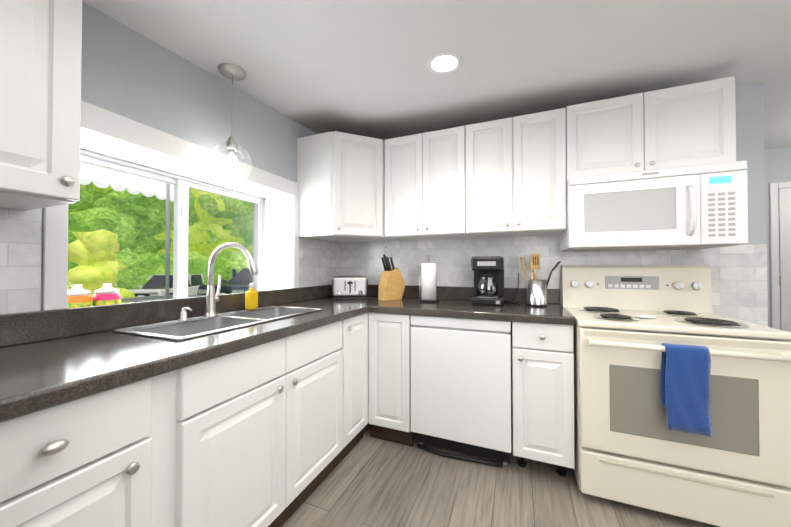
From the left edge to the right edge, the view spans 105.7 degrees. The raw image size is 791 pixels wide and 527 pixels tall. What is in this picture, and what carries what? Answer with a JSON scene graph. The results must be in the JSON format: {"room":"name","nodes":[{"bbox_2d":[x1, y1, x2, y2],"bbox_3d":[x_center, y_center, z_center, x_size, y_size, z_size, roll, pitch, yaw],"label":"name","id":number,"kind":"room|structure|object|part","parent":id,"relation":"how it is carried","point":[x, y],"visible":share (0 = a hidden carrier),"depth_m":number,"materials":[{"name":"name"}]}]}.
{"room":"kitchen","nodes":[
{"label":"kitchen","id":0,"kind":"room"},
{"bbox_2d":[40,1,316,310],"bbox_3d":[-1.753,-0.123,0.404,0.400,2.600,5.720,0,-1,22],"label":"wall","id":1,"kind":"structure","parent":0,"point":[128,72],"depth_m":1.49,"materials":[{"name":"paint"}]},
{"bbox_2d":[0,0,81,209],"bbox_3d":[-1.252,-0.606,0.607,0.372,0.830,0.785,0,-1,22],"label":"upper cabinet","id":2,"kind":"object","parent":1,"relation":"attached to","point":[40,85],"visible":1,"depth_m":0.83,"materials":[{"name":"white wood"}]},
{"bbox_2d":[0,207,339,313],"bbox_3d":[-1.209,-0.029,1.193,0.006,0.430,3.596,0,-1,22],"label":"wall tile","id":3,"kind":"structure","parent":1,"relation":"attached to","point":[20,259],"depth_m":1.04,"materials":[{"name":"white tile"}]},
{"bbox_2d":[42,100,298,310],"bbox_3d":[-1.178,-0.167,1.760,0.398,0.920,1.335,0,-1,22],"label":"window","id":4,"kind":"structure","parent":1,"relation":"in","point":[110,134],"depth_m":1.70,"materials":[{"name":"white"}]},
{"bbox_2d":[67,284,92,307],"bbox_3d":[-1.345,0.165,1.265,0.098,0.162,0.098,0,-1,22],"label":"candle jar","id":5,"kind":"object","parent":4,"relation":"on","point":[78,295],"visible":0.54,"depth_m":1.25,"materials":[{"name":"orange glass"}]},
{"bbox_2d":[93,283,121,305],"bbox_3d":[-1.307,0.166,1.358,0.098,0.162,0.098,0,-1,22],"label":"candle jar","id":6,"kind":"object","parent":4,"relation":"on","point":[106,294],"visible":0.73,"depth_m":1.33,"materials":[{"name":"pink glass"}]},
{"bbox_2d":[82,0,790,148],"bbox_3d":[1.407,-1.016,0.083,6.700,0.722,7.500,0,-1,22],"label":"ceiling","id":7,"kind":"structure","parent":0,"point":[357,67],"depth_m":1.48,"materials":[{"name":"white paint"}]},
{"bbox_2d":[210,63,251,181],"bbox_3d":[-0.891,-0.754,1.633,0.204,0.604,0.204,0,-1,22],"label":"pendant light","id":8,"kind":"object","parent":7,"relation":"hanging from","point":[232,72],"visible":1,"depth_m":1.61,"materials":[{"name":"silver metal"}]},
{"bbox_3d":[-0.891,-0.551,1.630,0.204,0.200,0.204,0,-1,22],"label":"globe","id":9,"kind":"part","parent":8,"relation":"part of","materials":[{"name":"clear glass"}]},
{"bbox_2d":[427,52,462,73],"bbox_3d":[0.258,-1.055,1.580,0.188,0.018,0.188,0,-1,22],"label":"recessed light","id":10,"kind":"object","parent":7,"relation":"in","point":[445,63],"visible":1,"depth_m":1.57,"materials":[{"name":"white plastic"}]},
{"bbox_2d":[282,423,718,526],"bbox_3d":[1.407,1.203,0.056,6.700,0.060,7.500,0,-1,22],"label":"floor","id":11,"kind":"structure","parent":0,"point":[368,481],"depth_m":1.53,"materials":[{"name":"brown wood"}]},
{"bbox_2d":[0,370,175,526],"bbox_3d":[-1.023,0.745,0.779,0.598,0.872,0.443,0,-1,22],"label":"base cabinet","id":12,"kind":"object","parent":11,"relation":"on","point":[107,458],"depth_m":0.73,"materials":[{"name":"white wood"}]},
{"bbox_2d":[176,319,347,526],"bbox_3d":[-0.759,0.753,1.424,0.598,0.872,0.950,0,-1,22],"label":"base cabinet","id":13,"kind":"object","parent":11,"relation":"on","point":[269,434],"depth_m":1.19,"materials":[{"name":"white wood"}]},
{"bbox_2d":[0,285,371,421],"bbox_3d":[-0.904,0.239,1.066,0.660,0.149,3.597,0,-1,22],"label":"countertop","id":14,"kind":"structure","parent":13,"relation":"on","point":[50,358],"depth_m":1.02,"materials":[{"name":"stone"}]},
{"bbox_2d":[113,306,321,340],"bbox_3d":[-0.787,0.353,1.510,0.403,0.173,0.838,0,-1,22],"label":"sink","id":15,"kind":"object","parent":14,"relation":"in","point":[176,330],"visible":0.27,"depth_m":1.46,"materials":[{"name":"silver metal"}]},
{"bbox_2d":[178,307,191,320],"bbox_3d":[-0.983,0.234,1.408,0.076,0.065,0.040,0,-1,22],"label":"soap dispenser","id":16,"kind":"object","parent":15,"relation":"on","point":[183,315],"visible":1,"depth_m":1.41,"materials":[{"name":"silver metal"}]},
{"bbox_2d":[245,283,257,309],"bbox_3d":[-0.852,0.190,1.776,0.040,0.160,0.072,0,-1,22],"label":"soap bottle","id":17,"kind":"object","parent":15,"relation":"on","point":[251,298],"visible":1,"depth_m":1.76,"materials":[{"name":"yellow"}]},
{"bbox_2d":[204,242,257,316],"bbox_3d":[-0.838,0.078,1.521,0.283,0.379,0.107,0,-1,22],"label":"faucet","id":18,"kind":"object","parent":14,"relation":"on","point":[212,299],"visible":1,"depth_m":1.52,"materials":[{"name":"silver metal"}]},
{"bbox_2d":[332,276,367,299],"bbox_3d":[-0.380,0.193,2.511,0.293,0.186,0.196,0,-1,-8],"label":"toaster","id":19,"kind":"object","parent":14,"relation":"on","point":[349,287],"visible":1,"depth_m":2.44,"materials":[{"name":"silver metal"}]},
{"bbox_2d":[348,313,367,452],"bbox_3d":[-0.516,0.760,2.018,0.598,0.872,0.335,0,-1,22],"label":"base cabinet","id":20,"kind":"object","parent":11,"relation":"on","point":[357,325],"depth_m":1.91,"materials":[{"name":"white wood"}]},
{"bbox_2d":[368,312,412,445],"bbox_3d":[0.052,0.763,2.260,0.327,0.873,0.598,0,-1,22],"label":"base cabinet","id":21,"kind":"object","parent":11,"relation":"on","point":[389,377],"visible":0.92,"depth_m":1.98,"materials":[{"name":"white wood"}]},
{"bbox_2d":[372,285,574,324],"bbox_3d":[0.509,0.252,2.083,1.186,0.149,0.643,0,-1,22],"label":"countertop","id":22,"kind":"structure","parent":21,"relation":"on","point":[454,302],"depth_m":1.96,"materials":[{"name":"stone"}]},
{"bbox_2d":[378,254,405,300],"bbox_3d":[-0.027,0.103,2.441,0.200,0.364,0.105,1,-1,-38],"label":"knife block","id":23,"kind":"object","parent":22,"relation":"on","point":[392,284],"visible":1,"depth_m":2.39,"materials":[{"name":"brown wood"}]},
{"bbox_2d":[419,255,438,301],"bbox_3d":[0.257,0.105,2.301,0.156,0.358,0.156,0,-1,22],"label":"paper towel","id":24,"kind":"object","parent":22,"relation":"on","point":[428,281],"visible":1,"depth_m":2.25,"materials":[{"name":"white paper"}]},
{"bbox_2d":[471,256,519,305],"bbox_3d":[0.719,0.114,2.139,0.318,0.335,0.326,0,-1,22],"label":"coffee maker","id":25,"kind":"object","parent":22,"relation":"on","point":[488,280],"visible":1,"depth_m":2.06,"materials":[{"name":"black plastic"}]},
{"bbox_2d":[520,254,560,306],"bbox_3d":[0.976,0.103,2.029,0.249,0.355,0.128,0,-1,22],"label":"utensil crock","id":26,"kind":"object","parent":22,"relation":"on","point":[536,293],"visible":1,"depth_m":2.00,"materials":[{"name":"silver metal"}]},
{"bbox_2d":[411,315,512,467],"bbox_3d":[0.487,0.763,2.082,0.601,0.868,0.598,0,-1,22],"label":"dishwasher","id":27,"kind":"object","parent":11,"relation":"on","point":[461,384],"visible":0.98,"depth_m":1.80,"materials":[{"name":"white metal"}]},
{"bbox_2d":[512,321,574,476],"bbox_3d":[0.910,0.758,1.901,0.306,0.873,0.612,0,-1,22],"label":"base cabinet","id":28,"kind":"object","parent":11,"relation":"on","point":[543,387],"visible":0.98,"depth_m":1.63,"materials":[{"name":"white wood"}]},
{"bbox_2d":[561,265,790,526],"bbox_3d":[1.393,0.597,1.634,0.775,1.190,0.734,0,-1,22],"label":"range","id":29,"kind":"object","parent":11,"relation":"on","point":[630,448],"visible":1,"depth_m":1.39,"materials":[{"name":"beige metal"}]},
{"bbox_2d":[660,343,712,436],"bbox_3d":[1.261,0.536,1.305,0.155,0.368,0.061,0,-1,22],"label":"towel","id":30,"kind":"object","parent":29,"relation":"hanging from","point":[685,385],"visible":1,"depth_m":1.28,"materials":[{"name":"blue fabric"}]},
{"bbox_2d":[383,82,765,422],"bbox_3d":[0.844,-0.100,2.366,2.920,2.600,0.120,0,-1,22],"label":"wall","id":31,"kind":"structure","parent":0,"point":[749,101],"depth_m":1.78,"materials":[{"name":"paint"}]},
{"bbox_2d":[297,131,398,242],"bbox_3d":[-0.362,-0.589,2.467,0.610,0.760,0.611,0,-1,22],"label":"upper cabinet","id":32,"kind":"object","parent":31,"relation":"attached to","point":[340,178],"visible":1,"depth_m":2.24,"materials":[{"name":"white wood"}]},
{"bbox_2d":[384,126,470,240],"bbox_3d":[0.260,-0.590,2.354,0.618,0.760,0.350,0,-1,22],"label":"upper cabinet","id":33,"kind":"object","parent":31,"relation":"attached to","point":[425,186],"visible":1,"depth_m":2.20,"materials":[{"name":"white wood"}]},
{"bbox_2d":[465,108,565,237],"bbox_3d":[0.832,-0.593,2.119,0.616,0.760,0.350,0,-1,22],"label":"upper cabinet","id":34,"kind":"object","parent":31,"relation":"attached to","point":[515,175],"visible":1,"depth_m":1.96,"materials":[{"name":"white wood"}]},
{"bbox_2d":[340,235,767,326],"bbox_3d":[0.822,0.485,2.300,2.916,1.430,0.006,0,-1,22],"label":"wall tile","id":35,"kind":"structure","parent":31,"relation":"attached to","point":[739,282],"depth_m":2.19,"materials":[{"name":"white tile"}]},
{"bbox_2d":[383,244,389,256],"bbox_3d":[-0.079,-0.126,2.667,0.072,0.116,0.008,0,-1,22],"label":"electrical outlet plate","id":36,"kind":"object","parent":35,"relation":"attached to","point":[386,249],"depth_m":2.67,"materials":[{"name":"white plastic"}]},
{"bbox_2d":[519,254,528,268],"bbox_3d":[0.960,-0.021,2.240,0.072,0.116,0.008,0,-1,22],"label":"electrical outlet plate","id":37,"kind":"object","parent":35,"relation":"attached to","point":[525,256],"depth_m":2.24,"materials":[{"name":"white plastic"}]},
{"bbox_2d":[566,76,735,181],"bbox_3d":[1.478,-0.769,1.857,0.775,0.503,0.350,0,-1,22],"label":"upper cabinet","id":38,"kind":"object","parent":31,"relation":"attached to","point":[693,124],"visible":0.92,"depth_m":1.69,"materials":[{"name":"white wood"}]},
{"bbox_2d":[560,160,747,251],"bbox_3d":[1.454,-0.302,1.793,0.773,0.420,0.476,0,-1,22],"label":"microwave","id":39,"kind":"object","parent":38,"relation":"attached to","point":[704,206],"visible":1,"depth_m":1.61,"materials":[{"name":"white plastic"}]},
{"bbox_2d":[765,147,790,326],"bbox_3d":[4.301,-0.095,2.788,3.400,2.600,0.120,0,-1,22],"label":"wall","id":40,"kind":"structure","parent":0,"point":[777,165],"depth_m":2.96,"materials":[{"name":"paint"}]},
{"bbox_2d":[769,182,790,328],"bbox_3d":[4.108,0.201,2.788,0.876,2.008,0.018,0,-1,22],"label":"door frame","id":41,"kind":"structure","parent":40,"relation":"attached to","point":[774,259],"depth_m":2.94,"materials":[{"name":"white wood"}]},
{"bbox_2d":[778,188,790,341],"bbox_3d":[4.090,0.228,2.752,0.761,1.938,0.095,0,-1,22],"label":"hall door","id":42,"kind":"structure","parent":40,"relation":"in","point":[784,202],"depth_m":2.91,"materials":[{"name":"white wood"}]},
{"label":"outside","id":43,"kind":"structure","parent":0,"visible":0},
{"bbox_3d":[-30.272,2.105,23.113,69.590,0.722,95.000,0,-1,22],"label":"ground","id":44,"kind":"structure","parent":43,"visible":0},
{"bbox_2d":[67,229,134,303],"bbox_3d":[-5.091,0.468,5.102,1.266,2.130,1.240,0,-1,22],"label":"shrub","id":45,"kind":"object","parent":44,"relation":"on","point":[100,275],"depth_m":4.92,"materials":[{"name":"yellow plant"}]},
{"bbox_2d":[80,162,205,301],"bbox_3d":[-2.559,0.061,1.963,2.236,2.870,3.600,0,-1,22],"label":"awning","id":46,"kind":"object","parent":44,"relation":"on","point":[166,189],"depth_m":3.59,"materials":[{"name":"white fabric"}]},
{"bbox_2d":[67,181,252,288],"bbox_3d":[-20.053,-5.332,28.357,28.807,17.273,35.647,0,-1,22],"label":"trees","id":47,"kind":"object","parent":44,"relation":"on","point":[137,273],"depth_m":23.87,"materials":[{"name":"green plant"}]},
{"bbox_2d":[127,274,204,301],"bbox_3d":[-13.759,1.489,18.298,2.100,1.730,4.770,0,-1,-6],"label":"suv","id":48,"kind":"object","parent":44,"relation":"on","point":[199,278],"depth_m":17.47,"materials":[{"name":"white"}]},
{"bbox_2d":[198,268,251,294],"bbox_3d":[-5.600,0.891,12.372,2.040,1.445,4.620,0,-1,7],"label":"sedan","id":49,"kind":"object","parent":44,"relation":"on","point":[243,275],"depth_m":10.57,"materials":[{"name":"grey metal"}]}
]}

